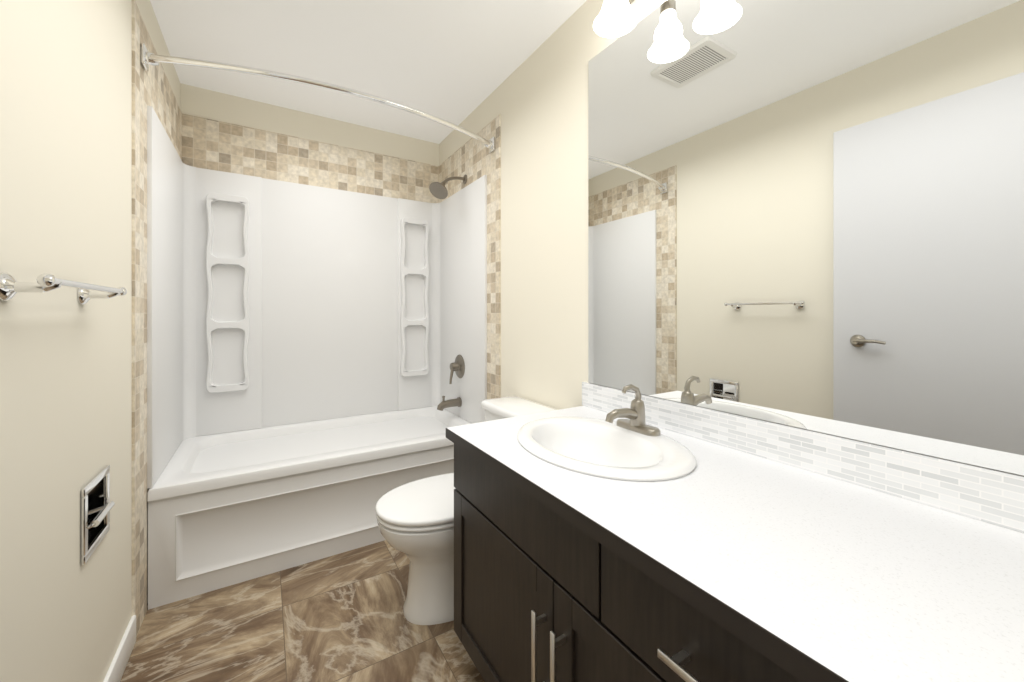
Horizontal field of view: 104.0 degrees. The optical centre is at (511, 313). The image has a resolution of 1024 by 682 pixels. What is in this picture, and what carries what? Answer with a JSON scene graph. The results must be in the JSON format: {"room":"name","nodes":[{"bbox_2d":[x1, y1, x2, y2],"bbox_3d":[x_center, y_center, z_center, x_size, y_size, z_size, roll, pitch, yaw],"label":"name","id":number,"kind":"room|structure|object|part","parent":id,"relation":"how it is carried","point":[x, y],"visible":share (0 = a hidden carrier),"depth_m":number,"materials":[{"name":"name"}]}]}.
{"room":"bathroom","nodes":[
{"label":"bathroom","id":0,"kind":"room"},
{"bbox_2d":[0,0,179,681],"bbox_3d":[-0.893,-0.060,0.589,0.100,2.440,3.980,0,0,-32],"label":"wall","id":1,"kind":"structure","parent":0,"point":[65,213],"depth_m":0.94,"materials":[{"name":"beige paint"}]},
{"bbox_2d":[0,272,126,304],"bbox_3d":[-0.974,-0.048,0.891,0.078,0.052,0.460,0,0,-32],"label":"towel rail","id":2,"kind":"object","parent":1,"relation":"attached to","point":[11,287],"visible":1,"depth_m":0.74,"materials":[{"name":"silver metal"}]},
{"bbox_2d":[81,465,114,564],"bbox_3d":[-1.163,0.545,1.092,0.085,0.194,0.194,0,0,-32],"label":"paper holder","id":3,"kind":"object","parent":1,"relation":"attached to","point":[97,504],"visible":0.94,"depth_m":1.12,"materials":[{"name":"silver metal"}]},
{"bbox_2d":[103,615,135,681],"bbox_3d":[-0.594,1.113,0.212,0.013,0.095,2.825,0,0,-32],"label":"baseboard","id":4,"kind":"structure","parent":1,"relation":"attached to","point":[116,669],"depth_m":1.29,"materials":[{"name":"white wood"}]},
{"bbox_2d":[132,0,181,636],"bbox_3d":[-1.589,0.025,1.819,0.008,2.270,0.955,0,0,-32],"label":"tile","id":5,"kind":"structure","parent":1,"relation":"attached to","point":[152,87],"depth_m":1.48,"materials":[{"name":"tile"}]},
{"bbox_2d":[141,43,494,152],"bbox_3d":[-0.713,-0.965,1.839,1.505,0.076,0.202,0,0,-32],"label":"rail","id":6,"kind":"object","parent":5,"relation":"attached to","point":[149,58],"visible":1,"depth_m":1.64,"materials":[{"name":"silver metal"}]},
{"bbox_2d":[120,540,484,681],"bbox_3d":[-0.203,1.210,1.014,1.720,0.100,3.980,0,0,-32],"label":"floor","id":7,"kind":"structure","parent":0,"point":[340,617],"depth_m":1.45,"materials":[{"name":"tile"}]},
{"bbox_2d":[147,105,486,608],"bbox_3d":[-0.988,0.128,2.285,1.516,2.065,0.790,0,0,-32],"label":"bathtub","id":8,"kind":"object","parent":7,"relation":"on","point":[316,371],"visible":1,"depth_m":2.32,"materials":[{"name":"white plastic"}]},
{"bbox_2d":[375,396,556,624],"bbox_3d":[-0.177,0.791,1.677,0.759,0.737,0.478,0,0,-32],"label":"toilet","id":9,"kind":"object","parent":7,"relation":"on","point":[415,520],"visible":0.42,"depth_m":1.51,"materials":[{"name":"white ceramic"}]},
{"bbox_3d":[-0.260,0.748,1.626,0.564,0.047,0.390,0,0,-32],"label":"seat","id":10,"kind":"part","parent":9,"relation":"part of","materials":[{"name":"white ceramic"}]},
{"bbox_3d":[0.052,0.604,1.819,0.220,0.362,0.478,0,0,-32],"label":"tank","id":11,"kind":"part","parent":9,"relation":"part of","materials":[{"name":"white ceramic"}]},
{"bbox_2d":[446,436,821,681],"bbox_3d":[0.443,0.785,0.814,0.626,0.750,1.520,0,0,-32],"label":"bathroom vanity","id":12,"kind":"object","parent":7,"relation":"on","point":[540,596],"depth_m":0.82,"materials":[{"name":"brown wood"}]},
{"bbox_2d":[446,406,1023,681],"bbox_3d":[0.451,0.393,0.819,0.608,0.030,1.560,0,0,-32],"label":"countertop","id":13,"kind":"structure","parent":12,"relation":"on","point":[845,581],"depth_m":0.61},
{"bbox_2d":[486,408,737,499],"bbox_3d":[0.248,0.435,1.158,0.428,0.146,0.556,0,0,-32],"label":"sink","id":14,"kind":"object","parent":13,"relation":"in","point":[621,463],"depth_m":1.15,"materials":[{"name":"white ceramic"}]},
{"bbox_2d":[602,384,665,435],"bbox_3d":[0.345,0.290,1.218,0.160,0.144,0.156,0,0,-32],"label":"faucet","id":15,"kind":"object","parent":13,"relation":"on","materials":[{"name":"silver metal"}]},
{"bbox_2d":[180,83,438,165],"bbox_3d":[-1.223,-0.060,2.665,1.520,2.440,0.100,0,0,-32],"label":"wall","id":16,"kind":"structure","parent":0,"point":[210,104],"depth_m":2.53,"materials":[{"name":"beige paint"}]},
{"bbox_2d":[182,114,438,202],"bbox_3d":[-1.194,-0.963,2.619,1.504,0.295,0.008,0,0,-32],"label":"tile","id":17,"kind":"structure","parent":16,"relation":"attached to","point":[210,144],"depth_m":2.52,"materials":[{"name":"tile"}]},
{"bbox_2d":[150,0,586,143],"bbox_3d":[-0.203,-1.330,1.014,1.720,0.100,3.980,0,0,-32],"label":"ceiling","id":18,"kind":"structure","parent":0,"point":[457,62],"depth_m":1.93,"materials":[{"name":"white paint"}]},
{"bbox_2d":[439,0,1022,475],"bbox_3d":[0.486,-0.060,1.440,0.100,2.440,3.980,0,0,-32],"label":"wall","id":19,"kind":"structure","parent":0,"point":[537,98],"depth_m":1.87,"materials":[{"name":"beige paint"}]},
{"bbox_2d":[439,114,500,398],"bbox_3d":[-0.310,0.025,2.626,0.008,2.270,0.925,0,0,-32],"label":"tile","id":20,"kind":"structure","parent":19,"relation":"attached to","point":[473,159],"depth_m":2.32,"materials":[{"name":"tile"}]},
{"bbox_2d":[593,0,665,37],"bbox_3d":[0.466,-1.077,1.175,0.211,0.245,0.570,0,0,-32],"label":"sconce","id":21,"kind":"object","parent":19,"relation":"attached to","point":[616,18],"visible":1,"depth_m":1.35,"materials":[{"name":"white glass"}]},
{"bbox_2d":[582,382,1023,532],"bbox_3d":[0.704,0.330,0.982,0.010,0.096,1.570,0,0,-32],"label":"tile backsplash","id":22,"kind":"structure","parent":19,"relation":"attached to","point":[992,496],"depth_m":0.89,"materials":[{"name":"tile"}]},
{"bbox_2d":[588,0,1023,475],"bbox_3d":[0.715,-0.370,0.967,0.005,1.300,1.535,0,0,-32],"label":"mirror","id":23,"kind":"object","parent":19,"relation":"attached to","point":[807,214],"visible":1,"depth_m":0.94,"materials":[{"name":"clear glass"}]}
]}

